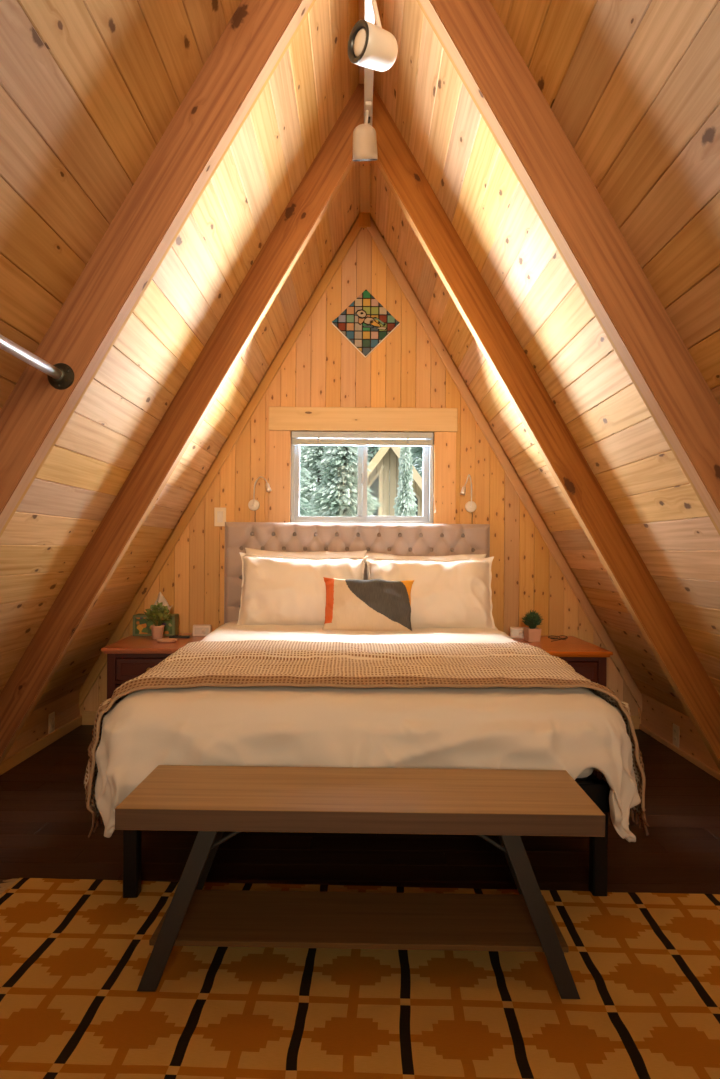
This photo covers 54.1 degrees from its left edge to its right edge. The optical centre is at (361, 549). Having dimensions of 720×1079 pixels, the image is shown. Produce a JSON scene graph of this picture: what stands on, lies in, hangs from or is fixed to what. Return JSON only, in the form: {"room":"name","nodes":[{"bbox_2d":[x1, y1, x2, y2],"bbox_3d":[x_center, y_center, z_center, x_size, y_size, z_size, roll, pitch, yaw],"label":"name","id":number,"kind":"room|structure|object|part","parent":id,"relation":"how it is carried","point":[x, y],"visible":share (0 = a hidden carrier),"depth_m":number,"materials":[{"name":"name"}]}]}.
{"room":"attic bedroom","nodes":[
{"label":"attic bedroom","id":0,"kind":"room"},
{"bbox_2d":[4,689,79,759],"bbox_3d":[-1.749,0.959,0.875,0.023,0.235,6.950,0,0,0],"label":"wall","id":1,"kind":"structure","parent":0,"point":[66,709],"depth_m":3.87,"materials":[{"name":"brown wood"}]},
{"bbox_2d":[0,715,81,774],"bbox_3d":[-1.731,1.047,0.875,0.014,0.058,6.950,0,0,0],"label":"baseboard","id":2,"kind":"structure","parent":1,"relation":"attached to","point":[12,761],"depth_m":3.76,"materials":[{"name":"brown wood"}]},
{"bbox_2d":[48,712,54,733],"bbox_3d":[-1.733,0.968,3.940,0.009,0.116,0.072,0,0,0],"label":"wall outlet","id":3,"kind":"object","parent":1,"relation":"attached to","point":[51,717],"visible":1,"depth_m":3.92,"materials":[{"name":"beige plastic"}]},
{"bbox_2d":[0,0,359,711],"bbox_3d":[-0.989,-0.517,0.875,2.135,3.657,7.450,0,0,0],"label":"ceiling","id":4,"kind":"structure","parent":0,"point":[89,89],"depth_m":2.49,"materials":[{"name":"brown wood"}]},
{"bbox_2d":[0,0,315,536],"bbox_3d":[-0.923,-0.526,2.011,1.863,3.218,0.092,0,0,0],"label":"beam","id":5,"kind":"structure","parent":4,"relation":"attached to","point":[259,33],"depth_m":1.97,"materials":[{"name":"brown wood"}]},
{"bbox_2d":[0,334,74,389],"bbox_3d":[-0.838,-0.484,1.413,0.074,0.074,1.105,0,0,0],"label":"closet rod","id":6,"kind":"object","parent":5,"relation":"attached to","point":[61,376],"visible":1,"depth_m":1.85,"materials":[{"name":"silver metal"}]},
{"bbox_2d":[0,84,363,765],"bbox_3d":[-0.923,-0.526,3.186,1.863,3.218,0.092,0,0,0],"label":"beam","id":7,"kind":"structure","parent":4,"relation":"attached to","point":[333,162],"depth_m":3.14,"materials":[{"name":"brown wood"}]},
{"bbox_2d":[358,0,370,227],"bbox_3d":[0.016,-2.038,0.875,0.075,0.107,6.950,0,0,0],"label":"trim","id":8,"kind":"structure","parent":4,"relation":"attached to","point":[364,221],"depth_m":4.02,"materials":[{"name":"brown wood"}]},
{"bbox_2d":[347,0,397,160],"bbox_3d":[0.035,-1.767,2.596,0.155,0.577,1.028,0,0,0],"label":"track light","id":9,"kind":"object","parent":8,"relation":"attached to","point":[371,47],"visible":1,"depth_m":2.17,"materials":[{"name":"white metal"}]},
{"bbox_3d":[-0.004,-1.535,2.133,0.018,0.080,0.081,0,0,-34],"label":"bulb","id":10,"kind":"part","parent":9,"relation":"part of","materials":[{"name":"glass"}]},
{"bbox_3d":[0.022,-1.797,2.930,0.035,0.092,0.080,0,0,0],"label":"swivel stem","id":11,"kind":"part","parent":9,"relation":"part of","materials":[{"name":"white metal"}]},
{"bbox_3d":[0.026,-1.852,2.600,0.036,0.024,1.020,0,0,0],"label":"track rail","id":12,"kind":"part","parent":9,"relation":"part of","materials":[{"name":"white metal"}]},
{"bbox_3d":[0.040,-1.715,2.180,0.054,0.255,0.080,0,0,0],"label":"swivel stem","id":13,"kind":"part","parent":9,"relation":"part of","materials":[{"name":"white metal"}]},
{"bbox_2d":[0,725,719,893],"bbox_3d":[0.103,1.130,0.875,6.138,0.078,7.250,0,0,0],"label":"floor","id":14,"kind":"structure","parent":0,"point":[46,821],"depth_m":2.57,"materials":[{"name":"brown wood"}]},
{"bbox_2d":[101,633,204,698],"bbox_3d":[-1.118,0.794,3.977,0.490,0.574,0.697,0,0,-3],"label":"nightstand","id":15,"kind":"object","parent":14,"relation":"on","point":[128,658],"visible":0.2,"depth_m":3.66,"materials":[{"name":"brown wood"}]},
{"bbox_3d":[-1.101,0.620,3.669,0.351,0.112,0.022,0,0,-3],"label":"drawer","id":16,"kind":"part","parent":15,"relation":"part of","materials":[{"name":"brown wood"}]},
{"bbox_2d":[133,592,178,635],"bbox_3d":[-1.228,0.377,4.204,0.245,0.259,0.117,0,0,-3],"label":"tissue box","id":17,"kind":"object","parent":15,"relation":"on","point":[141,627],"visible":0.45,"depth_m":4.15,"materials":[{"name":"cardboard"}]},
{"bbox_3d":[-1.226,0.445,4.147,0.215,0.096,0.002,0,0,-3],"label":"printed panel","id":18,"kind":"part","parent":17,"relation":"part of","materials":[{"name":"multicoloured cardboard"}]},
{"bbox_2d":[143,601,170,638],"bbox_3d":[-1.167,0.399,4.030,0.155,0.216,0.148,0,0,0],"label":"potted plant","id":19,"kind":"object","parent":15,"relation":"on","point":[158,612],"visible":1,"depth_m":4.00,"materials":[{"name":"green plant"}]},
{"bbox_3d":[-1.169,0.469,4.030,0.076,0.076,0.076,0,0,0],"label":"pot","id":20,"kind":"part","parent":19,"relation":"part of","materials":[{"name":"ceramic"}]},
{"bbox_2d":[157,638,176,642],"bbox_3d":[-1.079,0.501,3.900,0.112,0.012,0.112,0,0,0],"label":"saucer","id":21,"kind":"object","parent":15,"relation":"on","point":[164,640],"visible":1,"depth_m":3.90,"materials":[{"name":"ceramic"}]},
{"bbox_2d":[169,635,189,637],"bbox_3d":[-1.054,0.501,4.075,0.115,0.014,0.042,0,0,-4],"label":"remote control","id":22,"kind":"object","parent":15,"relation":"on","point":[170,636],"visible":0.97,"depth_m":4.06,"materials":[{"name":"black plastic"}]},
{"bbox_2d":[192,625,210,635],"bbox_3d":[-0.949,0.476,4.183,0.105,0.065,0.057,0,0,-6],"label":"clock","id":23,"kind":"object","parent":15,"relation":"on","point":[198,630],"visible":0.88,"depth_m":4.16,"materials":[{"name":"white plastic"}]},
{"bbox_2d":[0,878,719,1078],"bbox_3d":[0.202,1.087,1.357,2.822,0.009,1.826,0,0,2],"label":"rug","id":24,"kind":"object","parent":14,"relation":"on","point":[75,954],"visible":0.78,"depth_m":1.70,"materials":[{"name":"gold fabric"}]},
{"bbox_2d":[115,765,604,998],"bbox_3d":[-0.007,0.856,1.873,1.184,0.450,0.345,0,0,1],"label":"bench","id":25,"kind":"object","parent":24,"relation":"on","point":[211,801],"visible":1,"depth_m":1.78,"materials":[{"name":"brown wood"}]},
{"bbox_3d":[-0.450,0.879,1.727,0.196,0.397,0.020,0,0,1],"label":"leg","id":26,"kind":"part","parent":25,"relation":"part of","materials":[{"name":"grey metal"}]},
{"bbox_3d":[-0.446,0.879,2.032,0.196,0.397,0.020,0,0,1],"label":"leg","id":27,"kind":"part","parent":25,"relation":"part of","materials":[{"name":"grey metal"}]},
{"bbox_2d":[149,890,568,952],"bbox_3d":[-0.008,0.973,1.861,1.030,0.014,0.262,0,0,1],"label":"shelf","id":28,"kind":"object","parent":25,"relation":"attached to","point":[213,918],"depth_m":1.83,"materials":[{"name":"brown wood"}]},
{"bbox_3d":[0.436,0.886,2.019,0.196,0.397,0.020,0,0,1],"label":"leg","id":29,"kind":"part","parent":25,"relation":"part of","materials":[{"name":"grey metal"}]},
{"bbox_3d":[0.432,0.886,1.714,0.196,0.397,0.020,0,0,1],"label":"leg","id":30,"kind":"part","parent":25,"relation":"part of","materials":[{"name":"grey metal"}]},
{"bbox_2d":[123,522,609,897],"bbox_3d":[-0.005,0.464,3.253,1.600,1.252,2.115,0,0,-1],"label":"bed","id":31,"kind":"object","parent":14,"relation":"on","point":[398,539],"visible":0.25,"depth_m":4.21,"materials":[{"name":"beige fabric"}]},
{"bbox_3d":[-0.718,0.904,2.205,0.046,0.360,0.046,0,0,-1],"label":"leg","id":32,"kind":"part","parent":31,"relation":"part of","materials":[{"name":"black metal"}]},
{"bbox_3d":[-0.028,0.254,4.257,1.600,0.832,0.106,0,0,-1],"label":"headboard","id":33,"kind":"part","parent":31,"relation":"part of","materials":[{"name":"beige fabric"}]},
{"bbox_2d":[95,621,640,841],"bbox_3d":[0.000,0.645,3.116,1.822,0.469,2.109,0,0,-1],"label":"duvet","id":34,"kind":"object","parent":31,"relation":"on","point":[574,730],"visible":0.48,"depth_m":2.15,"materials":[{"name":"white fabric"}]},
{"bbox_2d":[237,552,367,624],"bbox_3d":[-0.337,0.233,3.969,0.738,0.436,0.285,0,0,-2],"label":"pillow","id":35,"kind":"object","parent":34,"relation":"on","point":[276,590],"visible":0.76,"depth_m":3.89,"materials":[{"name":"white fabric"}]},
{"bbox_2d":[245,548,366,557],"bbox_3d":[-0.337,0.218,4.138,0.728,0.458,0.209,0,0,1],"label":"pillow","id":36,"kind":"object","parent":34,"relation":"on","point":[320,554],"visible":0.06,"depth_m":4.13,"materials":[{"name":"white fabric"}]},
{"bbox_2d":[84,640,648,836],"bbox_3d":[0.011,0.663,2.715,1.878,0.513,0.958,0,0,-1],"label":"throw blanket","id":37,"kind":"object","parent":34,"relation":"on","point":[247,663],"visible":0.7,"depth_m":2.54,"materials":[{"name":"beige fabric"}]},
{"bbox_2d":[322,577,413,630],"bbox_3d":[0.033,0.303,3.819,0.502,0.304,0.193,0,0,4],"label":"lumbar pillow","id":38,"kind":"object","parent":34,"relation":"on","point":[374,604],"visible":0.93,"depth_m":3.75,"materials":[{"name":"fabric"}]},
{"bbox_2d":[365,553,485,579],"bbox_3d":[0.374,0.241,4.139,0.729,0.445,0.222,0,0,2],"label":"pillow","id":39,"kind":"object","parent":34,"relation":"on","point":[370,555],"visible":0.06,"depth_m":4.13,"materials":[{"name":"white fabric"}]},
{"bbox_2d":[366,556,496,629],"bbox_3d":[0.383,0.248,3.961,0.737,0.429,0.285,0,0,1],"label":"pillow","id":40,"kind":"object","parent":34,"relation":"on","point":[455,593],"visible":0.73,"depth_m":3.87,"materials":[{"name":"white fabric"}]},
{"bbox_3d":[-0.005,0.615,3.200,1.460,0.225,1.980,0,0,-1],"label":"mattress","id":41,"kind":"part","parent":31,"relation":"part of","materials":[{"name":"white fabric"}]},
{"bbox_3d":[-0.006,0.775,3.193,1.520,0.090,1.995,0,0,-1],"label":"frame","id":42,"kind":"part","parent":31,"relation":"part of","materials":[{"name":"black metal"}]},
{"bbox_3d":[0.752,0.916,2.241,0.046,0.360,0.046,0,0,-1],"label":"leg","id":43,"kind":"part","parent":31,"relation":"part of","materials":[{"name":"black wood"}]},
{"bbox_2d":[508,635,612,685],"bbox_3d":[1.082,0.811,3.977,0.424,0.574,0.697,0,0,0],"label":"nightstand","id":44,"kind":"object","parent":14,"relation":"on","point":[587,659],"visible":0.12,"depth_m":3.67,"materials":[{"name":"brown wood"}]},
{"bbox_2d":[510,627,524,638],"bbox_3d":[0.932,0.491,4.193,0.100,0.065,0.057,0,0,10],"label":"clock","id":45,"kind":"object","parent":44,"relation":"on","point":[515,632],"visible":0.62,"depth_m":4.17,"materials":[{"name":"white plastic"}]},
{"bbox_2d":[522,610,542,641],"bbox_3d":[0.980,0.430,4.061,0.132,0.188,0.139,0,0,-8],"label":"potted plant","id":46,"kind":"object","parent":44,"relation":"on","point":[532,633],"visible":1,"depth_m":4.03,"materials":[{"name":"green plant"}]},
{"bbox_3d":[0.981,0.487,4.060,0.078,0.074,0.078,0,0,-8],"label":"pot","id":47,"kind":"part","parent":46,"relation":"part of","materials":[{"name":"ceramic"}]},
{"bbox_2d":[548,635,567,641],"bbox_3d":[1.118,0.505,4.018,0.116,0.033,0.038,0,0,-10],"label":"eyeglasses","id":48,"kind":"object","parent":44,"relation":"on","point":[566,637],"visible":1,"depth_m":4.02,"materials":[{"name":"black plastic"}]},
{"bbox_3d":[1.118,0.496,4.018,0.116,0.006,0.040,0,22,-10],"label":"frame","id":49,"kind":"part","parent":48,"relation":"part of","materials":[{"name":"black plastic"}]},
{"bbox_3d":[1.083,0.637,3.668,0.285,0.112,0.022,0,0,0],"label":"drawer","id":50,"kind":"part","parent":44,"relation":"part of","materials":[{"name":"brown wood"}]},
{"bbox_2d":[80,216,640,723],"bbox_3d":[0.004,-0.550,4.415,3.787,3.280,0.130,0,0,0],"label":"wall","id":51,"kind":"structure","parent":0,"point":[322,368],"depth_m":4.35,"materials":[{"name":"brown wood"}]},
{"bbox_2d":[214,507,225,525],"bbox_3d":[-0.874,-0.204,4.344,0.072,0.116,0.012,0,0,0],"label":"light switch","id":52,"kind":"object","parent":51,"relation":"attached to","point":[219,513],"visible":0.91,"depth_m":4.34,"materials":[{"name":"beige plastic"}]},
{"bbox_2d":[79,217,361,708],"bbox_3d":[-0.897,-0.509,4.341,1.871,3.192,0.018,0,0,0],"label":"trim","id":53,"kind":"structure","parent":51,"relation":"attached to","point":[355,230],"depth_m":4.33,"materials":[{"name":"brown wood"}]},
{"bbox_2d":[248,476,271,514],"bbox_3d":[-0.620,-0.307,4.308,0.180,0.281,0.055,0,0,36],"label":"reading lamp","id":54,"kind":"object","parent":51,"relation":"attached to","point":[253,504],"visible":1,"depth_m":4.32,"materials":[{"name":"white metal"}]},
{"bbox_2d":[268,430,290,522],"bbox_3d":[-0.508,-0.328,4.343,0.132,0.815,0.014,0,0,0],"label":"trim","id":55,"kind":"structure","parent":51,"relation":"attached to","point":[279,441],"depth_m":4.34,"materials":[{"name":"brown wood"}]},
{"bbox_2d":[82,711,638,728],"bbox_3d":[-0.008,1.048,4.342,3.430,0.084,0.016,0,0,0],"label":"baseboard","id":56,"kind":"structure","parent":51,"relation":"attached to","point":[88,717],"depth_m":4.33,"materials":[{"name":"brown wood"}]},
{"bbox_2d":[291,432,433,523],"bbox_3d":[0.001,-0.444,4.407,0.881,0.573,0.085,0,0,0],"label":"window","id":57,"kind":"structure","parent":51,"relation":"in","point":[427,518],"depth_m":4.38,"materials":[{"name":"white plastic"}]},
{"bbox_3d":[-0.192,-0.445,4.400,0.450,0.529,0.030,0,0,0],"label":"sliding sash","id":58,"kind":"part","parent":57,"relation":"part of","materials":[{"name":"white plastic"}]},
{"bbox_2d":[292,431,435,512],"bbox_3d":[0.012,-0.480,4.344,0.894,0.496,0.038,0,0,0],"label":"window blind","id":59,"kind":"object","parent":57,"relation":"attached to","point":[336,438],"visible":1,"depth_m":4.34,"materials":[{"name":"white plastic"}]},
{"bbox_3d":[0.003,-0.649,4.352,0.869,0.008,0.020,0,0,0],"label":"rail","id":60,"kind":"part","parent":59,"relation":"part of","materials":[{"name":"white plastic"}]},
{"bbox_3d":[0.195,-0.442,4.431,0.448,0.529,0.028,0,0,0],"label":"fixed sash","id":61,"kind":"part","parent":57,"relation":"part of","materials":[{"name":"white plastic"}]},
{"bbox_2d":[269,407,457,431],"bbox_3d":[0.006,-0.804,4.339,1.160,0.144,0.022,0,0,0],"label":"trim","id":62,"kind":"structure","parent":51,"relation":"attached to","point":[280,418],"depth_m":4.33,"materials":[{"name":"brown wood"}]},
{"bbox_2d":[332,290,399,357],"bbox_3d":[0.023,-1.395,4.338,0.419,0.419,0.018,0,0,0],"label":"decorative tile","id":63,"kind":"object","parent":51,"relation":"attached to","point":[365,323],"visible":1,"depth_m":4.33,"materials":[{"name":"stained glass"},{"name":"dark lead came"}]},
{"bbox_2d":[434,432,455,523],"bbox_3d":[0.510,-0.320,4.343,0.132,0.815,0.014,0,0,0],"label":"trim","id":64,"kind":"structure","parent":51,"relation":"attached to","point":[445,442],"depth_m":4.34,"materials":[{"name":"brown wood"}]},
{"bbox_2d":[460,474,476,517],"bbox_3d":[0.640,-0.309,4.310,0.148,0.304,0.061,0,0,-45],"label":"reading lamp","id":65,"kind":"object","parent":51,"relation":"attached to","point":[470,506],"visible":0.98,"depth_m":4.32,"materials":[{"name":"white metal"}]},
{"bbox_2d":[367,218,641,711],"bbox_3d":[0.904,-0.495,4.341,1.871,3.192,0.018,0,0,0],"label":"trim","id":66,"kind":"structure","parent":51,"relation":"attached to","point":[375,234],"depth_m":4.33,"materials":[{"name":"brown wood"}]},
{"bbox_2d":[369,0,719,716],"bbox_3d":[0.997,-0.502,0.875,2.135,3.657,7.450,0,0,0],"label":"ceiling","id":67,"kind":"structure","parent":0,"point":[633,86],"depth_m":2.50,"materials":[{"name":"brown wood"}]},
{"bbox_2d":[372,85,719,769],"bbox_3d":[0.932,-0.512,3.186,1.863,3.218,0.092,0,0,0],"label":"beam","id":68,"kind":"structure","parent":67,"relation":"attached to","point":[396,163],"depth_m":3.14,"materials":[{"name":"brown wood"}]},
{"bbox_2d":[416,0,719,534],"bbox_3d":[0.932,-0.512,2.011,1.863,3.218,0.092,0,0,0],"label":"beam","id":69,"kind":"structure","parent":67,"relation":"attached to","point":[471,33],"depth_m":1.97,"materials":[{"name":"brown wood"}]},
{"bbox_2d":[641,693,719,772],"bbox_3d":[1.732,0.976,0.875,0.020,0.216,6.950,0,0,0],"label":"wall","id":70,"kind":"structure","parent":0,"point":[659,718],"depth_m":3.90,"materials":[{"name":"brown wood"}]},
{"bbox_2d":[673,723,678,747],"bbox_3d":[1.717,1.016,3.860,0.009,0.116,0.072,0,0,0],"label":"wall outlet","id":71,"kind":"object","parent":70,"relation":"attached to","point":[675,727],"visible":1,"depth_m":3.85,"materials":[{"name":"beige plastic"}]},
{"bbox_2d":[639,724,719,780],"bbox_3d":[1.714,1.089,0.875,0.014,0.030,6.950,0,0,0],"label":"baseboard","id":72,"kind":"structure","parent":70,"relation":"attached to","point":[660,739],"depth_m":3.76,"materials":[{"name":"brown wood"}]},
{"label":"outside","id":73,"kind":"structure","parent":0,"visible":0},
{"bbox_3d":[-0.027,3.390,25.000,90.000,0.200,60.000,0,0,0],"label":"ground","id":74,"kind":"structure","parent":73,"visible":0},
{"bbox_2d":[299,445,316,515],"bbox_3d":[-2.419,-1.427,17.996,3.788,9.416,3.625,0,0,36],"label":"conifer tree","id":75,"kind":"object","parent":74,"relation":"on","point":[303,471],"visible":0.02,"depth_m":17.89,"materials":[{"name":"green plant"}]},
{"bbox_2d":[299,445,325,515],"bbox_3d":[-1.886,-1.786,30.993,4.562,10.352,4.645,0,0,23],"label":"conifer tree","id":76,"kind":"object","parent":74,"relation":"on","point":[310,459],"visible":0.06,"depth_m":30.41,"materials":[{"name":"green plant"}]},
{"bbox_2d":[308,445,380,516],"bbox_3d":[-0.356,0.310,13.198,2.787,6.089,2.737,0,0,-4],"label":"conifer tree","id":77,"kind":"object","parent":74,"relation":"on","point":[333,497],"visible":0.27,"depth_m":12.90,"materials":[{"name":"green plant"}]},
{"bbox_2d":[367,446,401,493],"bbox_3d":[0.628,-4.973,40.054,6.592,16.573,6.886,0,0,32],"label":"conifer tree","id":78,"kind":"object","parent":74,"relation":"on","point":[372,450],"visible":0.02,"depth_m":39.20,"materials":[{"name":"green plant"}]},
{"bbox_2d":[349,446,422,515],"bbox_3d":[0.922,-0.214,26.170,3.388,7.023,5.660,0,0,0],"label":"cabin","id":79,"kind":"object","parent":74,"relation":"on","point":[386,459],"visible":0.23,"depth_m":24.00,"materials":[{"name":"beige wood"}]},
{"bbox_2d":[393,446,417,515],"bbox_3d":[0.614,0.913,10.199,0.912,4.872,0.929,0,0,-11],"label":"conifer tree","id":80,"kind":"object","parent":74,"relation":"on","point":[405,505],"visible":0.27,"depth_m":10.13,"materials":[{"name":"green plant"}]},
{"bbox_2d":[402,446,422,478],"bbox_3d":[3.104,-3.075,32.536,4.944,12.806,5.165,0,0,15],"label":"conifer tree","id":81,"kind":"object","parent":74,"relation":"on","point":[417,451],"visible":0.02,"depth_m":32.11,"materials":[{"name":"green plant"}]}
]}

